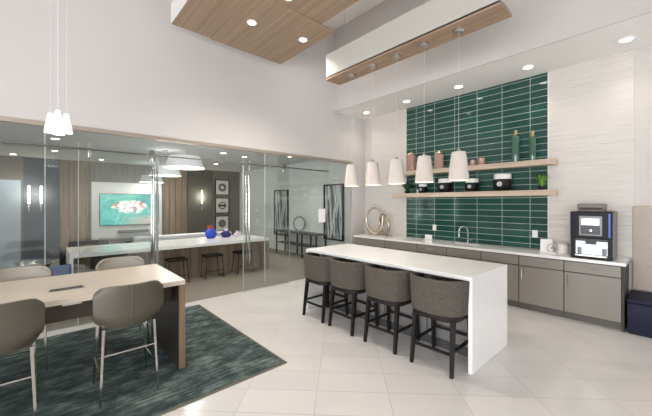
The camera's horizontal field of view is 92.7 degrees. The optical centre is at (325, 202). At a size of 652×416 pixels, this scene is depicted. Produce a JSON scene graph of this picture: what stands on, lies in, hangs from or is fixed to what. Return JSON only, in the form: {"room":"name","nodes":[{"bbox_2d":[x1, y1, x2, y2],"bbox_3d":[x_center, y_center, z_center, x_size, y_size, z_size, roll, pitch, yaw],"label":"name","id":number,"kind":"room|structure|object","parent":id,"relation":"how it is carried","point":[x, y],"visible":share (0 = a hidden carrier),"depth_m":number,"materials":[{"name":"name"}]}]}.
{"room":"common room","nodes":[
{"label":"common room","id":0,"kind":"room"},
{"bbox_2d":[0,155,239,258],"bbox_3d":[-7.477,0.120,9.565,10.330,3.000,0.120,0,0,-42],"label":"wall","id":1,"kind":"structure","parent":0,"point":[11,167],"depth_m":12.24,"materials":[{"name":"grey"}]},
{"bbox_2d":[0,179,20,260],"bbox_3d":[-9.701,0.495,7.455,3.400,2.250,0.030,0,0,-42],"label":"window","id":2,"kind":"structure","parent":1,"relation":"in","point":[10,190],"depth_m":8.45,"materials":[{"name":"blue glass"}]},
{"bbox_2d":[27,186,30,211],"bbox_3d":[-8.279,-0.120,8.671,0.060,0.720,0.092,0,0,-42],"label":"wall sconce","id":3,"kind":"object","parent":1,"relation":"attached to","point":[28,205],"visible":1,"depth_m":8.64,"materials":[{"name":"beige"}]},
{"bbox_2d":[23,157,59,258],"bbox_3d":[-8.117,0.170,8.893,0.780,2.900,0.020,0,0,-42],"label":"trim","id":4,"kind":"structure","parent":1,"relation":"attached to","point":[41,229],"depth_m":8.88,"materials":[{"name":"grey"}]},
{"bbox_2d":[40,186,42,210],"bbox_3d":[-8.094,-0.120,8.838,0.060,0.720,0.092,0,0,-42],"label":"wall sconce","id":5,"kind":"object","parent":1,"relation":"attached to","point":[41,205],"visible":1,"depth_m":8.81,"materials":[{"name":"beige"}]},
{"bbox_2d":[60,159,90,247],"bbox_3d":[-7.553,0.170,9.396,0.722,2.900,0.030,0,0,-42],"label":"trim","id":6,"kind":"structure","parent":1,"relation":"attached to","point":[68,168],"depth_m":9.36,"materials":[{"name":"brown wood"}]},
{"bbox_2d":[91,182,161,243],"bbox_3d":[-6.520,0.480,10.281,1.990,2.280,0.100,0,0,-42],"label":"trim","id":7,"kind":"structure","parent":1,"relation":"attached to","point":[97,231],"depth_m":10.01,"materials":[{"name":"white paint"}]},
{"bbox_2d":[91,162,161,183],"bbox_3d":[-6.536,-0.980,10.321,2.012,0.600,0.020,0,0,-42],"label":"trim","id":8,"kind":"structure","parent":1,"relation":"attached to","point":[110,172],"depth_m":10.10,"materials":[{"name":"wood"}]},
{"bbox_2d":[99,193,158,225],"bbox_3d":[-6.438,0.210,10.257,1.680,1.020,0.048,0,0,-42],"label":"television","id":9,"kind":"object","parent":1,"relation":"attached to","point":[114,209],"visible":1,"depth_m":10.14,"materials":[{"name":"black plastic"}]},
{"bbox_2d":[99,234,160,241],"bbox_3d":[-6.290,1.250,10.139,1.760,0.300,0.420,0,0,-42],"label":"console","id":10,"kind":"object","parent":1,"relation":"attached to","point":[129,238],"visible":0.27,"depth_m":9.78,"materials":[{"name":"grey"}]},
{"bbox_2d":[118,229,148,232],"bbox_3d":[-6.366,0.930,10.297,0.880,0.080,0.084,0,0,-42],"label":"soundbar","id":11,"kind":"object","parent":1,"relation":"attached to","point":[140,230],"visible":1,"depth_m":10.24,"materials":[{"name":"grey"}]},
{"bbox_2d":[162,170,186,234],"bbox_3d":[-5.479,0.170,11.270,0.812,2.900,0.030,0,0,-42],"label":"trim","id":12,"kind":"structure","parent":1,"relation":"attached to","point":[174,189],"depth_m":11.25,"materials":[{"name":"brown wood"}]},
{"bbox_2d":[188,170,211,232],"bbox_3d":[-4.801,0.195,11.876,0.920,2.850,0.040,0,0,-42],"label":"trim","id":13,"kind":"structure","parent":1,"relation":"attached to","point":[199,217],"depth_m":11.84,"materials":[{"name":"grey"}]},
{"bbox_2d":[215,179,228,194],"bbox_3d":[-4.159,-0.620,12.464,0.580,0.620,0.044,0,0,-42],"label":"framed print","id":14,"kind":"object","parent":1,"relation":"attached to","point":[221,186],"visible":1,"depth_m":12.45,"materials":[{"name":"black paper"}]},
{"bbox_2d":[215,198,228,212],"bbox_3d":[-4.159,0.100,12.464,0.580,0.620,0.040,0,0,-42],"label":"framed print","id":15,"kind":"object","parent":1,"relation":"attached to","point":[221,204],"visible":1,"depth_m":12.45,"materials":[{"name":"white paper"}]},
{"bbox_2d":[215,216,228,231],"bbox_3d":[-4.158,0.820,12.463,0.580,0.620,0.030,0,0,-42],"label":"framed print","id":16,"kind":"object","parent":1,"relation":"attached to","point":[221,222],"visible":0.95,"depth_m":12.45,"materials":[{"name":"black paper"}]},
{"bbox_2d":[0,121,314,171],"bbox_3d":[-5.171,-1.330,7.087,10.230,0.100,6.650,0,0,-42],"label":"ceiling","id":17,"kind":"structure","parent":0,"point":[16,132],"depth_m":7.73,"materials":[{"name":"white paint"}]},
{"bbox_2d":[139,163,163,182],"bbox_3d":[-5.617,-0.970,10.020,0.700,0.620,0.700,0,0,-42],"label":"drum pendant","id":18,"kind":"object","parent":17,"relation":"hanging from","point":[144,178],"visible":0.62,"depth_m":9.76,"materials":[{"name":"white"}]},
{"bbox_2d":[149,150,180,176],"bbox_3d":[-3.887,-0.970,7.539,0.700,0.620,0.700,0,0,-42],"label":"drum pendant","id":19,"kind":"object","parent":17,"relation":"hanging from","point":[162,172],"visible":0.69,"depth_m":7.32,"materials":[{"name":"white"}]},
{"bbox_2d":[155,174,178,176],"bbox_3d":[-3.887,-0.669,7.539,0.670,0.006,0.670,0,0,-42],"label":"diffuser","id":20,"kind":"object","parent":19,"relation":"attached to","point":[160,175],"depth_m":7.53,"materials":[{"name":"white"}]},
{"bbox_2d":[164,144,204,169],"bbox_3d":[-2.669,-0.970,5.877,0.700,0.620,0.700,0,0,-42],"label":"drum pendant","id":21,"kind":"object","parent":17,"relation":"hanging from","point":[171,163],"visible":0.8,"depth_m":5.66,"materials":[{"name":"white"}]},
{"bbox_2d":[165,166,203,169],"bbox_3d":[-2.669,-0.669,5.877,0.670,0.006,0.670,0,0,-42],"label":"diffuser","id":22,"kind":"object","parent":21,"relation":"attached to","point":[170,167],"depth_m":5.84,"materials":[{"name":"white"}]},
{"bbox_2d":[0,0,364,243],"bbox_3d":[-2.874,-1.230,4.546,10.230,5.700,0.200,0,0,-42],"label":"wall header","id":23,"kind":"structure","parent":0,"point":[130,69],"depth_m":4.73,"materials":[{"name":"grey paint"}]},
{"bbox_2d":[0,116,352,163],"bbox_3d":[-2.998,-0.983,4.332,9.760,0.055,0.072,0,0,-42],"label":"trim","id":24,"kind":"structure","parent":23,"relation":"attached to","point":[2,118],"depth_m":4.75,"materials":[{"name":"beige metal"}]},
{"bbox_2d":[264,153,264,286],"bbox_3d":[-1.181,0.320,5.990,0.008,2.600,0.020,0,0,-42],"label":"trim","id":25,"kind":"structure","parent":23,"relation":"attached to","point":[264,153],"depth_m":5.99,"materials":[{"name":"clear glass"}]},
{"bbox_3d":[-0.283,0.320,6.801,2.420,2.600,0.012,0,0,-42],"label":"window","id":26,"kind":"structure","parent":23,"relation":"in","visible":0},
{"bbox_2d":[0,140,328,326],"bbox_3d":[-3.267,0.412,4.004,8.920,2.395,0.142,0,0,-42],"label":"window frame","id":27,"kind":"structure","parent":26,"relation":"attached to","point":[89,146],"depth_m":4.66,"materials":[{"name":"metal"}]},
{"bbox_2d":[318,209,324,221],"bbox_3d":[-0.091,0.280,6.962,0.200,0.300,0.005,0,0,-42],"label":"notice","id":28,"kind":"object","parent":26,"relation":"attached to","point":[321,212],"visible":1,"depth_m":6.95,"materials":[{"name":"white paper"}]},
{"bbox_2d":[37,248,651,415],"bbox_3d":[-2.154,1.670,3.748,10.230,0.100,15.650,0,0,-42],"label":"floor","id":29,"kind":"structure","parent":0,"point":[548,365],"depth_m":3.08,"materials":[{"name":"tile"}]},
{"bbox_2d":[0,258,58,268],"bbox_3d":[-5.439,1.310,4.856,1.924,0.620,1.124,0,0,-42],"label":"table","id":30,"kind":"object","parent":29,"relation":"on","point":[43,261],"visible":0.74,"depth_m":5.23,"materials":[{"name":"grey glass"}]},
{"bbox_2d":[49,264,71,275],"bbox_3d":[-4.352,1.291,4.856,0.540,0.662,0.480,0,0,36],"label":"lounge chair","id":31,"kind":"object","parent":29,"relation":"on","point":[65,269],"visible":0.09,"depth_m":4.79,"materials":[{"name":"blue fabric"}]},
{"bbox_2d":[59,239,109,264],"bbox_3d":[-5.389,1.220,7.038,0.960,0.800,0.830,0,0,-42],"label":"armchair","id":32,"kind":"object","parent":29,"relation":"on","point":[62,252],"visible":0.23,"depth_m":6.67,"materials":[{"name":"grey fabric"}]},
{"bbox_2d":[0,304,286,415],"bbox_3d":[-3.148,1.615,2.291,5.240,0.010,2.420,0,0,-42],"label":"area rug","id":33,"kind":"object","parent":29,"relation":"on","point":[218,356],"visible":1,"depth_m":2.99,"materials":[{"name":"green carpet"}]},
{"bbox_2d":[0,298,44,415],"bbox_3d":[-2.308,1.133,2.182,0.504,0.956,0.532,0,0,-42],"label":"counter chair","id":34,"kind":"object","parent":33,"relation":"on","point":[22,322],"visible":1,"depth_m":2.12,"materials":[{"name":"grey"}]},
{"bbox_2d":[0,265,52,370],"bbox_3d":[-3.013,1.133,3.051,0.504,0.956,0.532,0,0,-42],"label":"counter chair","id":35,"kind":"object","parent":33,"relation":"on","point":[33,271],"visible":0.48,"depth_m":3.20,"materials":[{"name":"grey"}]},
{"bbox_2d":[0,264,184,368],"bbox_3d":[-2.846,1.177,2.433,3.000,0.865,1.073,0,0,-42],"label":"table","id":36,"kind":"object","parent":33,"relation":"on","point":[68,296],"visible":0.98,"depth_m":3.01,"materials":[{"name":"brown wood"}]},
{"bbox_2d":[95,256,148,354],"bbox_3d":[-2.367,1.133,3.634,0.504,0.956,0.532,0,0,-42],"label":"counter chair","id":37,"kind":"object","parent":33,"relation":"on","point":[125,261],"visible":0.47,"depth_m":3.73,"materials":[{"name":"grey"}]},
{"bbox_2d":[92,280,163,408],"bbox_3d":[-1.733,1.133,2.701,0.504,0.956,0.532,0,0,-42],"label":"counter chair","id":38,"kind":"object","parent":33,"relation":"on","point":[114,307],"visible":1,"depth_m":2.52,"materials":[{"name":"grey leather"}]},
{"bbox_2d":[66,234,268,278],"bbox_3d":[-3.198,1.238,6.821,3.800,0.765,1.150,0,0,-42],"label":"kitchen island","id":39,"kind":"object","parent":29,"relation":"on","point":[191,248],"depth_m":6.73,"materials":[{"name":"white stone"}]},
{"bbox_2d":[66,234,268,258],"bbox_3d":[-3.198,0.887,6.821,3.800,0.065,1.150,0,0,-42],"label":"countertop","id":40,"kind":"structure","parent":39,"relation":"on","point":[123,248],"depth_m":6.26,"materials":[{"name":"white stone"}]},
{"bbox_2d":[205,225,216,238],"bbox_3d":[-2.783,0.684,7.524,0.187,0.342,0.333,0,0,31],"label":"vase","id":41,"kind":"object","parent":39,"relation":"on","point":[210,233],"visible":1,"depth_m":7.47,"materials":[{"name":"blue glass"}]},
{"bbox_2d":[220,229,230,236],"bbox_3d":[-2.501,0.741,7.778,0.168,0.229,0.285,0,0,31],"label":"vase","id":42,"kind":"object","parent":39,"relation":"on","point":[225,233],"visible":0.99,"depth_m":7.71,"materials":[{"name":"blue glass"}]},
{"bbox_2d":[164,256,189,281],"bbox_3d":[-3.036,1.368,6.314,0.418,0.496,0.315,0,0,-42],"label":"backless stool","id":43,"kind":"object","parent":29,"relation":"on","point":[174,259],"visible":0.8,"depth_m":6.28,"materials":[{"name":"brown wood"}]},
{"bbox_2d":[133,231,230,242],"bbox_3d":[-3.764,1.200,8.156,2.350,0.840,0.850,0,0,-42],"label":"sofa","id":44,"kind":"object","parent":29,"relation":"on","point":[202,234],"visible":0.12,"depth_m":7.62,"materials":[{"name":"grey fabric"}]},
{"bbox_2d":[200,253,223,278],"bbox_3d":[-2.487,1.368,6.810,0.418,0.496,0.315,0,0,-42],"label":"backless stool","id":45,"kind":"object","parent":29,"relation":"on","point":[217,255],"visible":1,"depth_m":6.76,"materials":[{"name":"black metal"}]},
{"bbox_2d":[231,250,253,273],"bbox_3d":[-1.953,1.368,7.292,0.418,0.496,0.315,0,0,-42],"label":"backless stool","id":46,"kind":"object","parent":29,"relation":"on","point":[238,252],"visible":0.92,"depth_m":7.23,"materials":[{"name":"black metal"}]},
{"bbox_2d":[276,229,325,257],"bbox_3d":[-0.816,1.250,9.539,0.380,0.740,2.050,0,0,-42],"label":"console table","id":47,"kind":"object","parent":29,"relation":"on","point":[311,234],"visible":0.77,"depth_m":9.39,"materials":[{"name":"grey"}]},
{"bbox_2d":[293,216,305,231],"bbox_3d":[-0.820,0.637,9.529,0.396,0.487,0.100,0,0,-4],"label":"ring vase","id":48,"kind":"object","parent":47,"relation":"on","point":[295,218],"visible":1,"depth_m":9.51,"materials":[{"name":"grey"}]},
{"bbox_2d":[277,240,323,247],"bbox_3d":[-0.816,1.265,9.539,0.340,0.030,1.990,0,0,-42],"label":"shelf","id":49,"kind":"object","parent":47,"relation":"attached to","point":[297,243],"depth_m":9.38,"materials":[{"name":"grey"}]},
{"bbox_2d":[302,252,347,322],"bbox_3d":[-0.023,1.175,4.494,0.537,0.894,0.587,0,0,-42],"label":"counter stool","id":50,"kind":"object","parent":29,"relation":"on","point":[316,268],"visible":0.74,"depth_m":4.28,"materials":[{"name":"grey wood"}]},
{"bbox_2d":[328,257,378,335],"bbox_3d":[0.346,1.175,4.087,0.537,0.894,0.587,0,0,-41],"label":"counter stool","id":51,"kind":"object","parent":29,"relation":"on","point":[345,277],"visible":0.73,"depth_m":3.85,"materials":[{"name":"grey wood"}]},
{"bbox_2d":[355,237,384,247],"bbox_3d":[1.187,1.208,7.178,0.654,0.823,0.858,0,0,-42],"label":"base cabinet","id":52,"kind":"object","parent":29,"relation":"on","point":[359,241],"visible":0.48,"depth_m":6.95,"materials":[{"name":"grey"}]},
{"bbox_2d":[363,263,419,354],"bbox_3d":[0.755,1.175,3.634,0.537,0.894,0.587,0,0,-43],"label":"counter stool","id":53,"kind":"object","parent":29,"relation":"on","point":[389,288],"visible":0.85,"depth_m":3.41,"materials":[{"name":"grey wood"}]},
{"bbox_2d":[385,240,417,252],"bbox_3d":[1.737,1.208,6.570,0.654,0.823,0.778,0,0,-42],"label":"base cabinet","id":54,"kind":"object","parent":29,"relation":"on","point":[411,247],"visible":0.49,"depth_m":6.35,"materials":[{"name":"grey"}]},
{"bbox_2d":[306,243,506,373],"bbox_3d":[0.884,1.163,4.182,0.940,0.914,2.520,0,0,-42],"label":"kitchen island","id":55,"kind":"object","parent":29,"relation":"on","point":[487,307],"visible":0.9,"depth_m":3.47,"materials":[{"name":"white stone"}]},
{"bbox_2d":[306,243,506,281],"bbox_3d":[0.884,0.726,4.182,0.940,0.040,2.520,0,0,-42],"label":"island countertop","id":56,"kind":"structure","parent":55,"relation":"on","point":[450,267],"depth_m":3.75,"materials":[{"name":"white stone"}]},
{"bbox_2d":[417,244,455,256],"bbox_3d":[2.200,1.208,6.058,0.654,0.823,0.598,0,0,-42],"label":"base cabinet","id":57,"kind":"object","parent":29,"relation":"on","point":[426,249],"visible":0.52,"depth_m":5.84,"materials":[{"name":"grey"}]},
{"bbox_2d":[409,272,469,378],"bbox_3d":[1.171,1.175,3.173,0.537,0.894,0.587,0,0,-44],"label":"counter stool","id":58,"kind":"object","parent":29,"relation":"on","point":[442,301],"visible":0.88,"depth_m":2.95,"materials":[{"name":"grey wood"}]},
{"bbox_2d":[447,245,480,260],"bbox_3d":[2.602,1.208,5.612,0.654,0.823,0.598,0,0,-42],"label":"base cabinet","id":59,"kind":"object","parent":29,"relation":"on","point":[451,252],"visible":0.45,"depth_m":5.40,"materials":[{"name":"grey"}]},
{"bbox_2d":[481,251,519,307],"bbox_3d":[2.991,1.208,5.182,0.654,0.823,0.558,0,0,-42],"label":"base cabinet","id":60,"kind":"object","parent":29,"relation":"on","point":[511,260],"visible":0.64,"depth_m":4.87,"materials":[{"name":"grey"}]},
{"bbox_2d":[519,255,564,317],"bbox_3d":[3.366,1.208,4.767,0.654,0.823,0.558,0,0,-42],"label":"base cabinet","id":61,"kind":"object","parent":29,"relation":"on","point":[541,280],"visible":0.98,"depth_m":4.56,"materials":[{"name":"grey"}]},
{"bbox_2d":[564,260,628,331],"bbox_3d":[3.760,1.208,4.330,0.654,0.823,0.614,0,0,-42],"label":"base cabinet","id":62,"kind":"object","parent":29,"relation":"on","point":[592,291],"depth_m":4.11,"materials":[{"name":"grey"}]},
{"bbox_2d":[354,234,629,266],"bbox_3d":[2.433,0.776,5.810,0.640,0.040,4.620,0,0,-42],"label":"countertop","id":63,"kind":"structure","parent":62,"relation":"on","point":[619,261],"depth_m":5.17,"materials":[{"name":"white stone"}]},
{"bbox_2d":[365,203,391,236],"bbox_3d":[1.235,0.392,7.236,0.228,0.763,0.716,0,0,-42],"label":"ring sculpture","id":64,"kind":"object","parent":63,"relation":"on","point":[379,232],"visible":0.99,"depth_m":7.24,"materials":[{"name":"beige metal"}]},
{"bbox_2d":[425,234,432,239],"bbox_3d":[2.129,0.706,6.452,0.050,0.100,0.170,0,0,-42],"label":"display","id":65,"kind":"object","parent":63,"relation":"on","point":[429,237],"visible":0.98,"depth_m":6.45,"materials":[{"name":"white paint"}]},
{"bbox_2d":[458,226,471,242],"bbox_3d":[2.611,0.592,5.845,0.254,0.328,0.080,0,0,12],"label":"tap","id":66,"kind":"object","parent":63,"relation":"on","point":[461,226],"visible":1,"depth_m":5.84,"materials":[{"name":"silver metal"}]},
{"bbox_2d":[540,239,551,251],"bbox_3d":[3.401,0.659,4.803,0.150,0.197,0.048,0,0,40],"label":"card","id":67,"kind":"object","parent":63,"relation":"on","point":[543,242],"visible":0.86,"depth_m":4.81,"materials":[{"name":"white paper"}]},
{"bbox_2d":[547,243,557,253],"bbox_3d":[3.381,0.680,4.645,0.055,0.152,0.148,0,0,-42],"label":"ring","id":68,"kind":"object","parent":63,"relation":"on","point":[552,248],"visible":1,"depth_m":4.64,"materials":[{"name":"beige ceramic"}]},
{"bbox_2d":[556,242,569,253],"bbox_3d":[3.565,0.676,4.676,0.160,0.160,0.160,0,0,-42],"label":"canister","id":69,"kind":"object","parent":63,"relation":"on","point":[563,248],"visible":0.98,"depth_m":4.62,"materials":[{"name":"white ceramic"}]},
{"bbox_2d":[570,204,617,260],"bbox_3d":[3.722,0.384,4.327,0.495,0.745,0.454,0,0,-42],"label":"coffee machine","id":70,"kind":"object","parent":63,"relation":"on","point":[593,228],"visible":1,"depth_m":4.18,"materials":[{"name":"black"}]},
{"bbox_2d":[575,253,607,257],"bbox_3d":[3.563,0.709,4.183,0.065,0.022,0.330,0,0,-42],"label":"drip tray","id":71,"kind":"object","parent":70,"relation":"on","point":[579,255],"depth_m":4.18,"materials":[{"name":"silver metal"}]},
{"bbox_2d":[626,206,651,337],"bbox_3d":[4.900,0.830,3.056,0.680,1.580,2.765,0,0,-42],"label":"banquette","id":72,"kind":"object","parent":29,"relation":"on","point":[639,303],"visible":1,"depth_m":4.14,"materials":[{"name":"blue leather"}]},
{"bbox_2d":[323,0,384,29],"bbox_3d":[-0.251,-4.030,0.852,9.170,0.100,8.800,0,0,-42],"label":"ceiling","id":73,"kind":"structure","parent":0,"point":[360,7],"depth_m":6.53,"materials":[{"name":"white paint"}]},
{"bbox_2d":[44,0,56,133],"bbox_3d":[-2.388,-2.295,2.695,0.086,3.370,0.086,0,0,-42],"label":"mini pendant","id":74,"kind":"object","parent":73,"relation":"hanging from","point":[47,128],"visible":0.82,"depth_m":2.69,"materials":[{"name":"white glass"}]},
{"bbox_2d":[51,0,63,130],"bbox_3d":[-2.247,-2.295,2.606,0.086,3.370,0.086,0,0,-42],"label":"mini pendant","id":75,"kind":"object","parent":73,"relation":"hanging from","point":[57,123],"visible":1,"depth_m":2.60,"materials":[{"name":"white glass"}]},
{"bbox_2d":[53,0,64,135],"bbox_3d":[-2.387,-2.295,2.776,0.086,3.370,0.086,0,0,-42],"label":"mini pendant","id":76,"kind":"object","parent":73,"relation":"hanging from","point":[58,132],"visible":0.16,"depth_m":2.77,"materials":[{"name":"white glass"}]},
{"bbox_2d":[60,0,72,133],"bbox_3d":[-2.263,-2.295,2.713,0.086,3.370,0.086,0,0,-42],"label":"mini pendant","id":77,"kind":"object","parent":73,"relation":"hanging from","point":[66,118],"visible":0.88,"depth_m":2.71,"materials":[{"name":"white glass"}]},
{"bbox_2d":[171,0,358,63],"bbox_3d":[0.349,-3.278,3.045,1.900,1.404,5.650,0,0,-42],"label":"ceiling panel","id":78,"kind":"object","parent":73,"relation":"hanging from","point":[279,27],"visible":1,"depth_m":4.44,"materials":[{"name":"brown wood"}]},
{"bbox_2d":[247,19,256,25],"bbox_3d":[-1.057,-2.571,4.436,0.149,0.010,0.149,0,0,-42],"label":"recessed light","id":79,"kind":"object","parent":78,"relation":"attached to","point":[250,22],"visible":1,"depth_m":4.43,"materials":[{"name":"white paint"}]},
{"bbox_2d":[298,37,307,42],"bbox_3d":[-0.360,-2.571,4.904,0.149,0.010,0.149,0,0,-42],"label":"recessed light","id":80,"kind":"object","parent":78,"relation":"attached to","point":[302,39],"visible":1,"depth_m":4.89,"materials":[{"name":"white paint"}]},
{"bbox_2d":[326,0,511,84],"bbox_3d":[0.964,-2.960,4.079,0.310,2.040,2.550,0,0,-42],"label":"beam","id":81,"kind":"structure","parent":73,"relation":"attached to","point":[434,22],"depth_m":3.81,"materials":[{"name":"grey paint"}]},
{"bbox_2d":[344,73,358,186],"bbox_3d":[0.386,-1.095,4.689,0.220,1.686,0.220,0,0,-42],"label":"pendant lamp","id":82,"kind":"object","parent":81,"relation":"hanging from","point":[351,176],"visible":1,"depth_m":4.61,"materials":[{"name":"beige fabric"}]},
{"bbox_2d":[365,64,380,185],"bbox_3d":[0.661,-1.095,4.385,0.220,1.686,0.220,0,0,-42],"label":"pendant lamp","id":83,"kind":"object","parent":81,"relation":"hanging from","point":[372,172],"visible":1,"depth_m":4.31,"materials":[{"name":"beige fabric"}]},
{"bbox_2d":[388,54,404,183],"bbox_3d":[0.929,-1.095,4.088,0.220,1.686,0.220,0,0,-42],"label":"pendant lamp","id":84,"kind":"object","parent":81,"relation":"hanging from","point":[396,172],"visible":1,"depth_m":4.01,"materials":[{"name":"beige fabric"}]},
{"bbox_2d":[415,42,433,182],"bbox_3d":[1.197,-1.095,3.791,0.220,1.686,0.220,0,0,-42],"label":"pendant lamp","id":85,"kind":"object","parent":81,"relation":"hanging from","point":[424,172],"visible":1,"depth_m":3.72,"materials":[{"name":"beige fabric"}]},
{"bbox_2d":[448,27,468,180],"bbox_3d":[1.482,-1.095,3.476,0.220,1.686,0.220,0,0,-42],"label":"pendant lamp","id":86,"kind":"object","parent":81,"relation":"hanging from","point":[458,169],"visible":1,"depth_m":3.41,"materials":[{"name":"beige fabric"}]},
{"bbox_2d":[240,46,651,292],"bbox_3d":[1.697,-1.230,7.228,0.150,5.700,15.850,0,0,-42],"label":"wall","id":87,"kind":"structure","parent":0,"point":[299,182],"depth_m":9.27,"materials":[{"name":"white"}]},
{"bbox_2d":[274,189,288,235],"bbox_3d":[-1.532,0.325,10.645,0.060,1.550,0.850,0,0,-42],"label":"picture","id":88,"kind":"object","parent":87,"relation":"attached to","point":[281,197],"visible":0.94,"depth_m":10.63,"materials":[{"name":"black plastic"}]},
{"bbox_2d":[323,183,343,240],"bbox_3d":[0.211,0.255,8.716,0.060,1.570,0.790,0,0,-42],"label":"picture","id":89,"kind":"object","parent":87,"relation":"attached to","point":[333,194],"visible":0.9,"depth_m":8.69,"materials":[{"name":"black plastic"}]},
{"bbox_2d":[333,177,339,183],"bbox_3d":[0.284,-0.620,8.640,0.053,0.180,0.260,0,0,-42],"label":"exit sign","id":90,"kind":"object","parent":87,"relation":"attached to","point":[336,180],"visible":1,"depth_m":8.59,"materials":[{"name":"white paint"}]},
{"bbox_2d":[372,109,406,236],"bbox_3d":[1.480,-0.677,7.334,0.030,2.866,0.980,0,0,-42],"label":"trim","id":91,"kind":"structure","parent":87,"relation":"attached to","point":[389,131],"depth_m":7.30,"materials":[{"name":"grey tile"}]},
{"bbox_2d":[392,189,557,197],"bbox_3d":[2.572,-0.162,5.919,0.282,0.094,2.965,0,0,-42],"label":"wall shelf","id":92,"kind":"object","parent":87,"relation":"attached to","point":[553,192],"visible":1,"depth_m":5.52,"materials":[{"name":"brown wood"}]},
{"bbox_2d":[401,182,411,192],"bbox_3d":[1.771,-0.336,6.801,0.360,0.259,0.374,0,0,4],"label":"potted plant","id":93,"kind":"object","parent":92,"relation":"on","point":[406,186],"visible":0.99,"depth_m":6.74,"materials":[{"name":"green plant"}]},
{"bbox_2d":[418,184,427,192],"bbox_3d":[2.027,-0.301,6.508,0.195,0.190,0.190,0,0,-42],"label":"ceramic pot","id":94,"kind":"object","parent":92,"relation":"on","point":[422,188],"visible":0.94,"depth_m":6.43,"materials":[{"name":"black"}]},
{"bbox_2d":[438,178,451,191],"bbox_3d":[2.353,-0.341,6.149,0.274,0.270,0.270,0,0,-42],"label":"ceramic pot","id":95,"kind":"object","parent":92,"relation":"on","point":[444,185],"visible":0.88,"depth_m":6.04,"materials":[{"name":"black"}]},
{"bbox_2d":[465,178,478,191],"bbox_3d":[2.705,-0.326,5.759,0.244,0.240,0.240,0,0,-42],"label":"ceramic pot","id":96,"kind":"object","parent":92,"relation":"on","point":[472,185],"visible":0.96,"depth_m":5.67,"materials":[{"name":"black"}]},
{"bbox_2d":[493,174,511,190],"bbox_3d":[3.050,-0.351,5.377,0.294,0.290,0.290,0,0,-42],"label":"ceramic pot","id":97,"kind":"object","parent":92,"relation":"on","point":[501,182],"visible":0.98,"depth_m":5.27,"materials":[{"name":"black"}]},
{"bbox_2d":[534,174,549,189],"bbox_3d":[3.433,-0.336,4.954,0.230,0.259,0.220,0,0,-42],"label":"potted plant","id":98,"kind":"object","parent":92,"relation":"on","point":[541,179],"visible":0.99,"depth_m":4.92,"materials":[{"name":"green plant"}]},
{"bbox_2d":[407,72,547,248],"bbox_3d":[2.700,-0.677,5.997,0.012,2.866,2.640,0,0,-42],"label":"tile backsplash","id":99,"kind":"structure","parent":87,"relation":"attached to","point":[489,117],"depth_m":5.73,"materials":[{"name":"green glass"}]},
{"bbox_2d":[404,158,557,175],"bbox_3d":[2.616,-0.639,5.871,0.282,0.094,2.835,0,0,-42],"label":"wall shelf","id":100,"kind":"object","parent":87,"relation":"attached to","point":[551,161],"visible":0.8,"depth_m":5.27,"materials":[{"name":"brown wood"}]},
{"bbox_2d":[406,152,415,170],"bbox_3d":[1.842,-0.896,6.732,0.210,0.426,0.210,0,0,-42],"label":"jar","id":101,"kind":"object","parent":100,"relation":"on","point":[410,158],"visible":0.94,"depth_m":6.65,"materials":[{"name":"pink ceramic"}]},
{"bbox_2d":[434,150,443,168],"bbox_3d":[2.271,-0.871,6.257,0.190,0.376,0.190,0,0,-42],"label":"jar","id":102,"kind":"object","parent":100,"relation":"on","point":[439,156],"visible":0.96,"depth_m":6.18,"materials":[{"name":"pink ceramic"}]},
{"bbox_2d":[478,158,484,164],"bbox_3d":[2.813,-0.748,5.628,0.116,0.130,0.116,0,0,-42],"label":"candle holder","id":103,"kind":"object","parent":100,"relation":"on","point":[480,160],"visible":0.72,"depth_m":5.58,"materials":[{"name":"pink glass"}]},
{"bbox_2d":[511,130,519,161],"bbox_3d":[3.193,-0.956,5.237,0.124,0.545,0.124,0,0,-42],"label":"glass bottle","id":104,"kind":"object","parent":100,"relation":"on","point":[515,140],"visible":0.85,"depth_m":5.19,"materials":[{"name":"green"}]},
{"bbox_2d":[529,131,535,159],"bbox_3d":[3.357,-0.930,5.055,0.100,0.495,0.100,0,0,-42],"label":"glass bottle","id":105,"kind":"object","parent":100,"relation":"on","point":[532,139],"visible":0.81,"depth_m":5.01,"materials":[{"name":"green"}]},
{"bbox_2d":[532,230,537,237],"bbox_3d":[3.457,0.510,5.145,0.008,0.120,0.080,0,0,-42],"label":"wall outlet","id":106,"kind":"object","parent":87,"relation":"attached to","point":[534,232],"visible":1,"depth_m":5.14,"materials":[{"name":"white paint"}]},
{"bbox_2d":[548,49,633,257],"bbox_3d":[3.910,-0.677,4.645,0.030,2.866,0.990,0,0,-42],"label":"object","id":107,"kind":"structure","parent":87,"relation":"attached to","point":[591,103],"depth_m":4.59,"materials":[{"name":"grey tile"}]},
{"bbox_2d":[334,0,651,111],"bbox_3d":[3.149,-3.045,3.924,0.025,1.870,8.800,0,0,-42],"label":"wall","id":108,"kind":"structure","parent":0,"point":[533,24],"depth_m":4.79,"materials":[{"name":"grey paint"}]},
{"bbox_2d":[336,12,651,119],"bbox_3d":[3.548,-3.045,4.284,1.050,1.870,8.800,0,0,-42],"label":"ceiling","id":109,"kind":"structure","parent":0,"point":[602,42],"depth_m":4.77,"materials":[{"name":"white paint"}]},
{"bbox_2d":[521,65,534,69],"bbox_3d":[3.133,-2.105,4.826,0.180,0.010,0.180,0,0,-42],"label":"recessed light","id":110,"kind":"object","parent":109,"relation":"in","point":[527,67],"visible":1,"depth_m":4.83,"materials":[{"name":"white paint"}]},
{"bbox_2d":[617,36,635,43],"bbox_3d":[3.871,-2.105,4.010,0.180,0.010,0.180,0,0,-42],"label":"recessed light","id":111,"kind":"object","parent":109,"relation":"in","point":[628,38],"visible":1,"depth_m":4.00,"materials":[{"name":"white paint"}]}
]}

